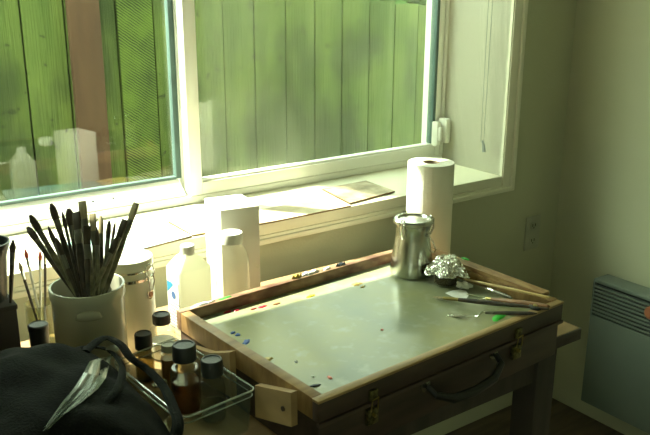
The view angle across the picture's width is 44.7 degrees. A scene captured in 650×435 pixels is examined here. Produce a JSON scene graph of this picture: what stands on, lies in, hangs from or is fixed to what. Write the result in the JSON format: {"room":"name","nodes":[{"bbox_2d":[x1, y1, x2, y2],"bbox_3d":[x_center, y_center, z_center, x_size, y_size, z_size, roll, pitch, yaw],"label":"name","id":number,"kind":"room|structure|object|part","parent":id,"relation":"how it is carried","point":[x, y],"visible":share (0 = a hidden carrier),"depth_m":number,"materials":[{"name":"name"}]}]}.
{"room":"art studio","nodes":[
{"label":"art studio","id":0,"kind":"room"},
{"bbox_2d":[14,0,576,434],"bbox_3d":[-0.686,-0.313,1.698,3.700,2.490,0.345,-12,20,-34],"label":"wall","id":1,"kind":"structure","parent":0,"point":[489,231],"depth_m":2.48,"materials":[{"name":"paint"}]},
{"bbox_2d":[0,0,450,235],"bbox_3d":[-0.390,-0.618,1.968,1.905,1.210,0.129,-12,20,-34],"label":"window","id":2,"kind":"structure","parent":1,"relation":"in","point":[187,185],"depth_m":2.12,"materials":[{"name":"white plastic"}]},
{"bbox_3d":[-0.760,-0.544,1.736,0.960,1.158,0.071,-12,20,-34],"label":"fixed sash","id":3,"kind":"part","parent":2,"relation":"part of","materials":[{"name":"white plastic"}]},
{"bbox_3d":[0.000,-0.692,2.234,0.915,1.158,0.038,-12,20,-34],"label":"sliding sash","id":4,"kind":"part","parent":2,"relation":"part of","materials":[{"name":"white plastic"}]},
{"bbox_2d":[7,164,501,288],"bbox_3d":[-0.308,0.009,2.036,1.905,0.030,0.297,-12,20,-34],"label":"windowsill","id":5,"kind":"structure","parent":1,"relation":"attached to","point":[466,179],"depth_m":2.12,"materials":[{"name":"beige paint"}]},
{"bbox_2d":[67,222,191,252],"bbox_3d":[-0.448,0.056,1.821,0.270,0.004,0.159,-13,21,-38],"label":"board","id":6,"kind":"object","parent":5,"relation":"on","point":[146,237],"visible":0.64,"depth_m":1.85,"materials":[{"name":"white paper"}]},
{"bbox_2d":[168,215,205,236],"bbox_3d":[-0.291,0.015,1.958,0.149,0.004,0.139,-12,20,-34],"label":"board","id":7,"kind":"object","parent":5,"relation":"on","point":[194,226],"visible":0.57,"depth_m":1.94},
{"bbox_2d":[259,197,350,224],"bbox_3d":[-0.096,-0.016,2.063,0.326,0.004,0.116,-12,20,-34],"label":"board","id":8,"kind":"object","parent":5,"relation":"on","point":[317,205],"visible":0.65,"depth_m":2.07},
{"bbox_2d":[322,181,394,203],"bbox_3d":[0.095,-0.073,2.250,0.191,0.004,0.169,-12,20,-34],"label":"board","id":9,"kind":"object","parent":5,"relation":"on","point":[351,193],"visible":1,"depth_m":2.25,"materials":[{"name":"white paper"}]},
{"bbox_2d":[7,0,528,299],"bbox_3d":[-0.220,-0.549,1.743,2.011,1.315,0.021,-12,20,-34],"label":"trim","id":10,"kind":"structure","parent":1,"relation":"attached to","point":[521,6],"depth_m":2.34,"materials":[{"name":"beige paint"}]},
{"bbox_2d":[442,0,514,175],"bbox_3d":[-0.307,-0.590,1.856,1.929,1.222,0.295,-12,20,-34],"label":"trim","id":11,"kind":"structure","parent":1,"relation":"attached to","point":[512,2],"depth_m":2.47,"materials":[{"name":"beige paint"}]},
{"bbox_2d":[481,0,492,151],"bbox_3d":[0.491,-0.713,2.312,0.012,1.062,0.032,-12,20,-34],"label":"blind cord","id":12,"kind":"object","parent":1,"relation":"hanging from","point":[483,143],"visible":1,"depth_m":2.40,"materials":[{"name":"white"}]},
{"bbox_2d":[523,214,540,250],"bbox_3d":[0.689,0.051,2.621,0.070,0.115,0.009,-12,20,-34],"label":"wall outlet","id":13,"kind":"object","parent":1,"relation":"attached to","point":[532,226],"visible":1,"depth_m":2.62,"materials":[{"name":"plastic"}]},
{"bbox_2d":[529,236,535,244],"bbox_3d":[0.690,0.076,2.627,0.033,0.029,0.002,-12,20,-34],"label":"socket","id":14,"kind":"object","parent":13,"relation":"attached to","point":[532,239],"depth_m":2.62,"materials":[{"name":"plastic"}]},
{"bbox_2d":[530,221,536,229],"bbox_3d":[0.690,0.026,2.611,0.033,0.029,0.002,-12,20,-34],"label":"socket","id":15,"kind":"object","parent":13,"relation":"attached to","point":[533,224],"depth_m":2.61,"materials":[{"name":"plastic"}]},
{"bbox_2d":[445,398,623,434],"bbox_3d":[0.325,1.337,0.729,3.700,0.100,3.815,-12,20,-34],"label":"floor","id":16,"kind":"structure","parent":0,"point":[564,420],"depth_m":2.67,"materials":[{"name":"brown wood"}]},
{"bbox_2d":[21,250,581,434],"bbox_3d":[-0.483,0.687,1.399,2.062,0.750,0.606,-12,20,-34],"label":"work table","id":17,"kind":"object","parent":16,"relation":"on","point":[531,386],"visible":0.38,"depth_m":1.56,"materials":[{"name":"brown wood"}]},
{"bbox_2d":[0,293,20,350],"bbox_3d":[-0.681,0.223,1.427,0.229,0.122,0.104,-12,20,-34],"label":"wooden box","id":18,"kind":"object","parent":17,"relation":"on","point":[9,327],"visible":0.49,"depth_m":1.44,"materials":[{"name":"black wood"}]},
{"bbox_2d":[0,235,9,302],"bbox_3d":[-0.613,0.098,1.435,0.088,0.112,0.088,-12,20,-34],"label":"pot","id":19,"kind":"object","parent":18,"relation":"in","point":[4,240],"visible":1,"depth_m":1.43,"materials":[{"name":"plastic"}]},
{"bbox_3d":[-0.681,0.169,1.411,0.229,0.010,0.104,-12,20,-34],"label":"box lid","id":20,"kind":"part","parent":18,"relation":"part of","materials":[{"name":"black wood"}]},
{"bbox_2d":[9,240,15,302],"bbox_3d":[-0.563,0.097,1.424,0.023,0.119,0.012,0,17,0],"label":"paintbrush","id":21,"kind":"object","parent":18,"relation":"in","point":[12,248],"visible":1,"depth_m":1.42,"materials":[{"name":"black wood"}]},
{"bbox_3d":[-0.567,0.119,1.428,0.009,0.075,0.008,-3,19,-36],"label":"handle","id":22,"kind":"part","parent":21,"relation":"part of","materials":[{"name":"black wood"}]},
{"bbox_2d":[27,320,49,346],"bbox_3d":[-0.523,0.235,1.451,0.036,0.086,0.036,-12,20,-34],"label":"canister","id":23,"kind":"object","parent":17,"relation":"on","point":[38,330],"visible":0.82,"depth_m":1.43,"materials":[{"name":"black plastic"}]},
{"bbox_3d":[-0.523,0.199,1.440,0.036,0.012,0.036,-12,20,-34],"label":"lid","id":24,"kind":"part","parent":23,"relation":"part of","materials":[{"name":"black plastic"}]},
{"bbox_2d":[48,274,129,379],"bbox_3d":[-0.414,0.202,1.401,0.129,0.178,0.134,-12,20,-34],"label":"stoneware crock","id":25,"kind":"object","parent":17,"relation":"on","point":[77,322],"visible":0.64,"depth_m":1.34,"materials":[{"name":"white ceramic"}]},
{"bbox_2d":[26,226,74,296],"bbox_3d":[-0.457,0.103,1.381,0.180,0.151,0.013,11,20,33],"label":"paintbrush","id":26,"kind":"object","parent":25,"relation":"in","point":[33,235],"visible":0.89,"depth_m":1.39,"materials":[{"name":"black wood"}]},
{"bbox_3d":[-0.441,0.123,1.373,0.012,0.012,0.176,-31,74,-32],"label":"handle","id":27,"kind":"part","parent":26,"relation":"part of","materials":[{"name":"brown wood"}]},
{"bbox_2d":[29,214,73,293],"bbox_3d":[-0.445,0.107,1.367,0.150,0.216,0.011,8,19,25],"label":"paintbrush","id":28,"kind":"object","parent":25,"relation":"in","point":[35,224],"visible":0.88,"depth_m":1.36,"materials":[{"name":"paint"}]},
{"bbox_3d":[-0.431,0.131,1.367,0.011,0.204,0.011,-30,0,-17],"label":"handle","id":29,"kind":"part","parent":28,"relation":"part of","materials":[{"name":"brown wood"}]},
{"bbox_2d":[48,226,76,297],"bbox_3d":[-0.435,0.104,1.347,0.092,0.172,0.009,11,20,33],"label":"paintbrush","id":30,"kind":"object","parent":25,"relation":"in","point":[51,234],"visible":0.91,"depth_m":1.34,"materials":[{"name":"paint"}]},
{"bbox_3d":[-0.426,0.129,1.347,0.008,0.138,0.008,-22,0,6],"label":"handle","id":31,"kind":"part","parent":30,"relation":"part of","materials":[{"name":"paint"}]},
{"bbox_2d":[49,203,80,294],"bbox_3d":[-0.434,0.119,1.387,0.012,0.271,0.149,-16,23,-42],"label":"paintbrush","id":32,"kind":"object","parent":25,"relation":"in","point":[53,211],"visible":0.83,"depth_m":1.39,"materials":[{"name":"black wood"}]},
{"bbox_3d":[-0.425,0.145,1.385,0.012,0.250,0.012,-20,-4,4],"label":"handle","id":33,"kind":"part","parent":32,"relation":"part of","materials":[{"name":"brown wood"}]},
{"bbox_2d":[55,238,79,297],"bbox_3d":[-0.433,0.090,1.334,0.063,0.106,0.009,14,21,38],"label":"paintbrush","id":34,"kind":"object","parent":25,"relation":"in","point":[58,244],"visible":1,"depth_m":1.33,"materials":[{"name":"black wood"}]},
{"bbox_3d":[-0.423,0.116,1.333,0.009,0.065,0.009,-23,-3,26],"label":"handle","id":35,"kind":"part","parent":34,"relation":"part of","materials":[{"name":"brown wood"}]},
{"bbox_2d":[62,211,81,296],"bbox_3d":[-0.427,0.085,1.350,0.007,0.180,0.087,-12,20,-34],"label":"paintbrush","id":36,"kind":"object","parent":25,"relation":"in","point":[63,216],"visible":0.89,"depth_m":1.35,"materials":[{"name":"black wood"}]},
{"bbox_3d":[-0.421,0.111,1.348,0.006,0.143,0.006,-16,-5,22],"label":"handle","id":37,"kind":"part","parent":36,"relation":"part of","materials":[{"name":"brown wood"}]},
{"bbox_2d":[65,208,80,284],"bbox_3d":[-0.425,0.136,1.396,0.015,0.285,0.130,-10,20,-30],"label":"paintbrush","id":38,"kind":"object","parent":25,"relation":"in","point":[69,219],"visible":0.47,"depth_m":1.40,"materials":[{"name":"black wood"}]},
{"bbox_3d":[-0.421,0.162,1.394,0.014,0.255,0.014,-11,-4,-9],"label":"handle","id":39,"kind":"part","parent":38,"relation":"part of","materials":[{"name":"brown wood"}]},
{"bbox_2d":[72,211,85,296],"bbox_3d":[-0.417,0.080,1.354,0.014,0.168,0.092,-6,18,-19],"label":"paintbrush","id":40,"kind":"object","parent":25,"relation":"in","point":[78,236],"visible":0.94,"depth_m":1.35,"materials":[{"name":"black wood"}]},
{"bbox_3d":[-0.413,0.107,1.349,0.015,0.129,0.015,-13,-10,23],"label":"handle","id":41,"kind":"part","parent":40,"relation":"part of","materials":[{"name":"brown wood"}]},
{"bbox_2d":[78,201,94,296],"bbox_3d":[-0.408,0.124,1.379,0.015,0.297,0.104,-6,18,-20],"label":"paintbrush","id":42,"kind":"object","parent":25,"relation":"in","point":[82,205],"visible":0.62,"depth_m":1.37,"materials":[{"name":"paint"}]},
{"bbox_3d":[-0.404,0.152,1.377,0.015,0.254,0.015,-6,0,25],"label":"handle","id":43,"kind":"part","parent":42,"relation":"part of","materials":[{"name":"paint"}]},
{"bbox_2d":[83,226,90,296],"bbox_3d":[-0.401,0.076,1.337,0.012,0.115,0.051,-3,17,-10],"label":"paintbrush","id":44,"kind":"object","parent":25,"relation":"in","point":[86,229],"visible":1,"depth_m":1.33,"materials":[{"name":"brown wood"}]},
{"bbox_3d":[-0.401,0.103,1.334,0.011,0.068,0.011,0,-6,-22],"label":"handle","id":45,"kind":"part","parent":44,"relation":"part of","materials":[{"name":"brown wood"}]},
{"bbox_2d":[89,213,99,295],"bbox_3d":[-0.399,0.129,1.387,0.012,0.257,0.109,-4,17,-14],"label":"paintbrush","id":46,"kind":"object","parent":25,"relation":"in","point":[93,223],"visible":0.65,"depth_m":1.39,"materials":[{"name":"paint"}]},
{"bbox_3d":[-0.397,0.157,1.384,0.011,0.220,0.011,-6,-5,16],"label":"handle","id":47,"kind":"part","parent":46,"relation":"part of","materials":[{"name":"paint"}]},
{"bbox_2d":[95,228,99,293],"bbox_3d":[-0.386,0.073,1.341,0.008,0.106,0.046,-2,17,-8],"label":"paintbrush","id":48,"kind":"object","parent":25,"relation":"in","point":[97,240],"visible":1,"depth_m":1.34,"materials":[{"name":"paint"}]},
{"bbox_3d":[-0.385,0.100,1.339,0.007,0.059,0.007,-5,-6,19],"label":"handle","id":49,"kind":"part","parent":48,"relation":"part of","materials":[{"name":"brown wood"}]},
{"bbox_2d":[98,216,103,268],"bbox_3d":[-0.392,0.142,1.395,0.010,0.271,0.111,-2,17,-8],"label":"paintbrush","id":50,"kind":"object","parent":25,"relation":"in","point":[100,221],"visible":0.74,"depth_m":1.40,"materials":[{"name":"wood"}]},
{"bbox_3d":[-0.392,0.170,1.393,0.009,0.236,0.009,-3,-5,9],"label":"handle","id":51,"kind":"part","parent":50,"relation":"part of","materials":[{"name":"brown wood"}]},
{"bbox_2d":[91,236,118,295],"bbox_3d":[-0.372,0.082,1.334,0.058,0.096,0.010,-13,21,-37],"label":"paintbrush","id":52,"kind":"object","parent":25,"relation":"in","point":[115,241],"visible":1,"depth_m":1.33,"materials":[{"name":"paint"}]},
{"bbox_3d":[-0.383,0.107,1.333,0.009,0.054,0.009,23,-3,9],"label":"handle","id":53,"kind":"part","parent":52,"relation":"part of","materials":[{"name":"paint"}]},
{"bbox_2d":[102,220,110,293],"bbox_3d":[-0.388,0.147,1.377,0.010,0.273,0.088,5,17,15],"label":"paintbrush","id":54,"kind":"object","parent":25,"relation":"in","point":[108,228],"visible":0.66,"depth_m":1.37,"materials":[{"name":"paint"}]},
{"bbox_3d":[-0.391,0.175,1.377,0.009,0.230,0.009,5,0,26],"label":"handle","id":55,"kind":"part","parent":54,"relation":"part of","materials":[{"name":"paint"}]},
{"bbox_2d":[96,219,127,295],"bbox_3d":[-0.384,0.117,1.358,0.108,0.221,0.012,-13,21,-37],"label":"paintbrush","id":56,"kind":"object","parent":25,"relation":"in","point":[123,223],"visible":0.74,"depth_m":1.35,"materials":[{"name":"paint"}]},
{"bbox_3d":[-0.393,0.144,1.357,0.011,0.187,0.011,19,0,20],"label":"handle","id":57,"kind":"part","parent":56,"relation":"part of","materials":[{"name":"paint"}]},
{"bbox_2d":[110,220,115,244],"bbox_3d":[-0.393,0.147,1.395,0.006,0.264,0.114,6,18,19],"label":"paintbrush","id":58,"kind":"object","parent":25,"relation":"in","point":[114,225],"visible":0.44,"depth_m":1.40,"materials":[{"name":"black wood"}]},
{"bbox_2d":[105,202,138,292],"bbox_3d":[-0.387,0.130,1.388,0.147,0.300,0.013,-13,21,-37],"label":"paintbrush","id":59,"kind":"object","parent":25,"relation":"in","point":[134,208],"visible":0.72,"depth_m":1.38,"materials":[{"name":"paint"}]},
{"bbox_3d":[-0.396,0.156,1.387,0.012,0.275,0.012,20,0,23],"label":"handle","id":60,"kind":"part","parent":59,"relation":"part of","materials":[{"name":"paint"}]},
{"bbox_2d":[0,336,183,434],"bbox_3d":[-0.431,0.300,1.055,0.472,0.190,0.388,-12,20,-34],"label":"bag","id":61,"kind":"object","parent":17,"relation":"on","point":[48,388],"visible":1,"depth_m":1.05,"materials":[{"name":"fabric"}]},
{"bbox_2d":[115,248,157,353],"bbox_3d":[-0.374,0.160,1.526,0.097,0.187,0.102,-12,20,-34],"label":"canister","id":62,"kind":"object","parent":17,"relation":"on","point":[135,265],"visible":0.66,"depth_m":1.49,"materials":[{"name":"white ceramic"}]},
{"bbox_3d":[-0.375,0.081,1.504,0.097,0.023,0.097,-12,20,-34],"label":"lid","id":63,"kind":"part","parent":62,"relation":"part of","materials":[{"name":"white ceramic"}]},
{"bbox_2d":[150,310,175,359],"bbox_3d":[-0.307,0.222,1.492,0.049,0.088,0.049,-12,20,-34],"label":"glass bottle","id":64,"kind":"object","parent":17,"relation":"on","point":[159,318],"visible":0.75,"depth_m":1.48,"materials":[{"name":"clear glass"}]},
{"bbox_2d":[116,339,253,423],"bbox_3d":[-0.235,0.289,1.291,0.135,0.076,0.248,-14,22,-39],"label":"plastic tray","id":65,"kind":"object","parent":17,"relation":"on","point":[168,339],"visible":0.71,"depth_m":1.27,"materials":[{"name":"clear plastic"}]},
{"bbox_2d":[134,330,154,381],"bbox_3d":[-0.320,0.247,1.402,0.034,0.092,0.034,-12,20,-34],"label":"glass bottle","id":66,"kind":"object","parent":65,"relation":"in","point":[142,338],"visible":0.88,"depth_m":1.39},
{"bbox_2d":[151,379,167,404],"bbox_3d":[-0.279,0.295,1.340,0.028,0.036,0.028,-12,20,-34],"label":"tin","id":67,"kind":"object","parent":65,"relation":"in","point":[158,399],"visible":0.44,"depth_m":1.33,"materials":[{"name":"metal"}]},
{"bbox_3d":[-0.279,0.283,1.336,0.028,0.010,0.028,-12,20,-34],"label":"lid","id":68,"kind":"part","parent":67,"relation":"part of","materials":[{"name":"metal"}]},
{"bbox_2d":[161,341,178,390],"bbox_3d":[-0.269,0.259,1.370,0.029,0.088,0.029,-12,20,-34],"label":"glass bottle","id":69,"kind":"object","parent":65,"relation":"in","point":[167,362],"visible":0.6,"depth_m":1.36,"materials":[{"name":"glass"}]},
{"bbox_2d":[170,339,201,413],"bbox_3d":[-0.230,0.263,1.304,0.049,0.119,0.049,-12,20,-34],"label":"glass bottle","id":70,"kind":"object","parent":65,"relation":"in","point":[185,386],"visible":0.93,"depth_m":1.29,"materials":[{"name":"brown glass"}]},
{"bbox_2d":[200,354,225,422],"bbox_3d":[-0.181,0.277,1.277,0.041,0.108,0.041,-12,20,-34],"label":"glass bottle","id":71,"kind":"object","parent":65,"relation":"in","point":[213,408],"visible":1,"depth_m":1.27,"materials":[{"name":"glass"}]},
{"bbox_2d":[166,243,211,335],"bbox_3d":[-0.274,0.142,1.593,0.074,0.183,0.062,-13,22,-38],"label":"plastic bottle","id":72,"kind":"object","parent":17,"relation":"on","point":[188,274],"visible":0.84,"depth_m":1.56,"materials":[{"name":"white plastic"}]},
{"bbox_2d":[204,194,260,299],"bbox_3d":[-0.202,0.076,1.729,0.086,0.231,0.108,-8,19,-25],"label":"carton","id":73,"kind":"object","parent":17,"relation":"on","point":[233,265],"visible":0.88,"depth_m":1.69,"materials":[{"name":"white cardboard"}]},
{"bbox_2d":[215,229,249,298],"bbox_3d":[-0.189,0.125,1.620,0.069,0.200,0.069,-12,20,-34],"label":"plastic bottle","id":74,"kind":"object","parent":17,"relation":"on","point":[228,237],"visible":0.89,"depth_m":1.58,"materials":[{"name":"white plastic"}]},
{"bbox_2d":[176,249,563,434],"bbox_3d":[0.095,0.216,1.459,0.604,0.121,0.454,-13,21,-37],"label":"box","id":75,"kind":"object","parent":17,"relation":"on","point":[355,347],"visible":0.96,"depth_m":1.37,"materials":[{"name":"brown wood"}]},
{"bbox_3d":[-0.133,0.232,1.295,0.019,0.036,0.386,-13,21,-37],"label":"rail","id":76,"kind":"part","parent":75,"relation":"part of","materials":[{"name":"brown wood"}]},
{"bbox_3d":[-0.037,0.135,1.616,0.590,0.037,0.016,-13,21,-37],"label":"rail","id":77,"kind":"part","parent":75,"relation":"part of","materials":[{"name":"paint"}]},
{"bbox_2d":[390,211,435,279],"bbox_3d":[0.185,0.058,1.667,0.092,0.127,0.091,-12,20,-34],"label":"metal canister","id":78,"kind":"object","parent":75,"relation":"on","point":[412,252],"visible":0.98,"depth_m":1.64,"materials":[{"name":"metal"}]},
{"bbox_3d":[0.184,0.006,1.651,0.083,0.012,0.083,-12,20,-34],"label":"lid","id":79,"kind":"part","parent":78,"relation":"part of","materials":[{"name":"metal"}]},
{"bbox_3d":[0.218,0.050,1.673,0.028,0.053,0.070,-2,17,-9],"label":"bail handle","id":80,"kind":"part","parent":78,"relation":"part of","materials":[{"name":"metal"}]},
{"bbox_3d":[0.163,0.273,1.283,0.022,0.021,0.003,-13,21,-37],"label":"handle plate","id":81,"kind":"part","parent":75,"relation":"part of","materials":[{"name":"metal"}]},
{"bbox_3d":[0.215,0.229,1.319,0.590,0.031,0.014,-13,21,-37],"label":"rail","id":82,"kind":"part","parent":75,"relation":"part of","materials":[{"name":"brown wood"}]},
{"bbox_2d":[424,254,469,285],"bbox_3d":[0.246,0.108,1.619,0.091,0.060,0.093,-1,17,-3],"label":"jar","id":83,"kind":"object","parent":75,"relation":"on","point":[446,269],"visible":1,"depth_m":1.60,"materials":[{"name":"silver glass"}]},
{"bbox_2d":[456,281,472,288],"bbox_3d":[0.283,0.136,1.599,0.034,0.015,0.019,5,17,15],"label":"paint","id":84,"kind":"object","parent":75,"relation":"on","point":[462,285],"visible":1,"depth_m":1.59,"materials":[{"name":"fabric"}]},
{"bbox_3d":[0.243,0.275,1.322,0.180,0.042,0.039,-13,21,-37],"label":"carry handle","id":85,"kind":"part","parent":75,"relation":"part of","materials":[{"name":"black leather"}]},
{"bbox_2d":[446,290,484,297],"bbox_3d":[0.276,0.153,1.558,0.046,0.008,0.076,-12,20,-34],"label":"knife","id":86,"kind":"object","parent":75,"relation":"in","point":[454,293],"visible":0.93,"depth_m":1.56,"materials":[{"name":"white paint"}]},
{"bbox_3d":[0.268,0.152,1.569,0.046,0.002,0.048,-13,22,-38],"label":"blade","id":87,"kind":"part","parent":86,"relation":"part of","materials":[{"name":"white paint"}]},
{"bbox_2d":[431,247,548,294],"bbox_3d":[0.320,0.105,1.630,0.032,0.012,0.331,-13,21,-37],"label":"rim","id":88,"kind":"object","parent":75,"relation":"on","point":[470,266],"visible":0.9,"depth_m":1.59,"materials":[{"name":"brown wood"}]},
{"bbox_2d":[433,296,548,309],"bbox_3d":[0.309,0.161,1.492,0.225,0.027,0.010,9,19,28],"label":"paintbrush","id":89,"kind":"object","parent":75,"relation":"on","point":[467,300],"visible":1,"depth_m":1.49,"materials":[{"name":"brown wood"}]},
{"bbox_3d":[0.332,0.162,1.478,0.173,0.009,0.010,3,16,30],"label":"handle","id":90,"kind":"part","parent":89,"relation":"part of","materials":[{"name":"brown wood"}]},
{"bbox_2d":[447,311,536,316],"bbox_3d":[0.291,0.177,1.446,0.187,0.036,0.012,7,18,21],"label":"knife","id":91,"kind":"object","parent":75,"relation":"on","point":[485,312],"visible":1,"depth_m":1.43,"materials":[{"name":"metal"}]},
{"bbox_3d":[0.242,0.182,1.469,0.081,0.001,0.013,-2,15,22],"label":"blade","id":92,"kind":"part","parent":91,"relation":"part of","materials":[{"name":"silver metal"}]},
{"bbox_3d":[0.342,0.173,1.424,0.078,0.008,0.010,-2,15,22],"label":"handle","id":93,"kind":"part","parent":91,"relation":"part of","materials":[{"name":"brown wood"}]},
{"bbox_3d":[0.310,0.129,1.638,0.022,0.038,0.386,-13,21,-37],"label":"rail","id":94,"kind":"part","parent":75,"relation":"part of","materials":[{"name":"brown wood"}]},
{"bbox_2d":[481,286,512,298],"bbox_3d":[0.337,0.147,1.560,0.007,0.007,0.084,-11,19,-34],"label":"knife","id":95,"kind":"object","parent":75,"relation":"in","point":[488,288],"visible":1,"depth_m":1.55,"materials":[{"name":"metal"}]},
{"bbox_3d":[0.348,0.150,1.546,0.007,0.007,0.048,-11,19,-34],"label":"handle","id":96,"kind":"part","parent":95,"relation":"part of","materials":[{"name":"silver metal"}]},
{"bbox_2d":[463,278,548,297],"bbox_3d":[0.350,0.137,1.541,0.006,0.021,0.192,-16,23,-43],"label":"paintbrush","id":97,"kind":"object","parent":75,"relation":"on","point":[466,279],"visible":1,"depth_m":1.53,"materials":[{"name":"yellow wood"}]},
{"bbox_2d":[481,297,549,307],"bbox_3d":[0.350,0.161,1.491,0.158,0.036,0.013,14,22,38],"label":"knife","id":98,"kind":"object","parent":75,"relation":"in","point":[515,301],"visible":0.9,"depth_m":1.48,"materials":[{"name":"brown wood"}]},
{"bbox_2d":[406,157,454,253],"bbox_3d":[0.248,0.004,1.890,0.109,0.280,0.109,-12,20,-34],"label":"paper towel roll","id":99,"kind":"object","parent":17,"relation":"on","point":[430,180],"visible":0.58,"depth_m":1.83,"materials":[{"name":"white paper"},{"name":"cardboard"}]},
{"bbox_3d":[0.441,0.598,1.749,0.060,0.725,0.060,-12,20,-34],"label":"leg","id":100,"kind":"part","parent":17,"relation":"part of","materials":[{"name":"brown wood"}]},
{"bbox_3d":[-0.555,0.206,1.547,0.056,0.085,0.056,-12,20,-34],"label":"jar","id":101,"kind":"object","parent":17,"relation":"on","visible":0},
{"bbox_2d":[18,262,37,320],"bbox_3d":[-0.574,0.164,1.540,0.054,0.154,0.008,13,21,35],"label":"paintbrush","id":102,"kind":"object","parent":101,"relation":"in","point":[20,266],"visible":0.84,"depth_m":1.54,"materials":[{"name":"wood"}]},
{"bbox_3d":[-0.569,0.181,1.543,0.006,0.126,0.005,-19,7,-32],"label":"handle","id":103,"kind":"part","parent":102,"relation":"part of","materials":[{"name":"black wood"}]},
{"bbox_2d":[24,249,39,317],"bbox_3d":[-0.565,0.151,1.544,0.050,0.178,0.008,14,22,39],"label":"paintbrush","id":104,"kind":"object","parent":101,"relation":"in","point":[26,255],"visible":0.84,"depth_m":1.54,"materials":[{"name":"wood"}]},
{"bbox_3d":[-0.562,0.168,1.545,0.006,0.148,0.005,-15,7,-33],"label":"handle","id":105,"kind":"part","parent":104,"relation":"part of","materials":[{"name":"white wood"}]},
{"bbox_2d":[38,251,41,319],"bbox_3d":[-0.556,0.153,1.543,0.008,0.174,0.037,3,17,10],"label":"paintbrush","id":106,"kind":"object","parent":101,"relation":"in","point":[39,254],"visible":0.84,"depth_m":1.54,"materials":[{"name":"wood"}]},
{"bbox_3d":[-0.556,0.170,1.544,0.006,0.142,0.005,-3,8,-36],"label":"handle","id":107,"kind":"part","parent":106,"relation":"part of","materials":[{"name":"white wood"}]},
{"bbox_2d":[43,254,46,320],"bbox_3d":[-0.548,0.145,1.551,0.008,0.183,0.026,7,18,23],"label":"paintbrush","id":108,"kind":"object","parent":101,"relation":"in","point":[44,257],"visible":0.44,"depth_m":1.55,"materials":[{"name":"wood"}]},
{"bbox_3d":[-0.550,0.163,1.554,0.006,0.149,0.005,-5,14,-36],"label":"handle","id":109,"kind":"part","parent":108,"relation":"part of","materials":[{"name":"wood"}]},
{"bbox_2d":[550,0,649,434],"bbox_3d":[1.826,-0.175,1.275,0.150,2.490,3.320,-12,20,-34],"label":"wall","id":110,"kind":"structure","parent":0,"point":[603,224],"depth_m":2.50,"materials":[{"name":"paint"}]},
{"bbox_2d":[581,274,649,433],"bbox_3d":[1.106,0.484,2.281,0.105,0.433,0.770,-12,20,-34],"label":"heater","id":111,"kind":"object","parent":110,"relation":"attached to","point":[616,378],"visible":1,"depth_m":2.46,"materials":[{"name":"metal"}]},
{"bbox_2d":[592,283,649,337],"bbox_3d":[1.083,0.348,2.221,0.018,0.116,0.759,-12,20,-34],"label":"vent","id":112,"kind":"object","parent":111,"relation":"attached to","point":[622,308],"depth_m":2.43,"materials":[{"name":"metal"}]},
{"bbox_3d":[0.967,0.283,2.342,0.015,0.040,0.040,-12,20,-34],"label":"thermostat knob","id":113,"kind":"part","parent":111,"relation":"part of","materials":[{"name":"orange plastic"}]},
{"label":"outside","id":114,"kind":"structure","parent":0,"visible":0},
{"bbox_3d":[-3.063,-0.741,7.758,20.000,0.180,12.035,-12,20,-34],"label":"ground","id":115,"kind":"structure","parent":114,"visible":0},
{"bbox_2d":[0,0,426,200],"bbox_3d":[-0.002,-0.376,3.259,8.349,1.752,0.088,-12,20,-34],"label":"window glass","id":116,"kind":"object","parent":115,"relation":"on","point":[84,86],"visible":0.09,"depth_m":2.87,"materials":[{"name":"clear glass"}]},
{"bbox_3d":[-0.782,-0.122,2.706,0.104,1.580,0.024,-12,20,-34],"label":"post","id":117,"kind":"part","parent":116,"relation":"part of","materials":[{"name":"brown wood"}]},
{"bbox_2d":[370,0,426,4],"bbox_3d":[0.493,-0.655,4.287,3.239,1.697,0.850,-12,20,-34],"label":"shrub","id":118,"kind":"object","parent":115,"relation":"on","point":[419,2],"visible":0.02,"depth_m":3.76,"materials":[{"name":"green plant"}]}
]}

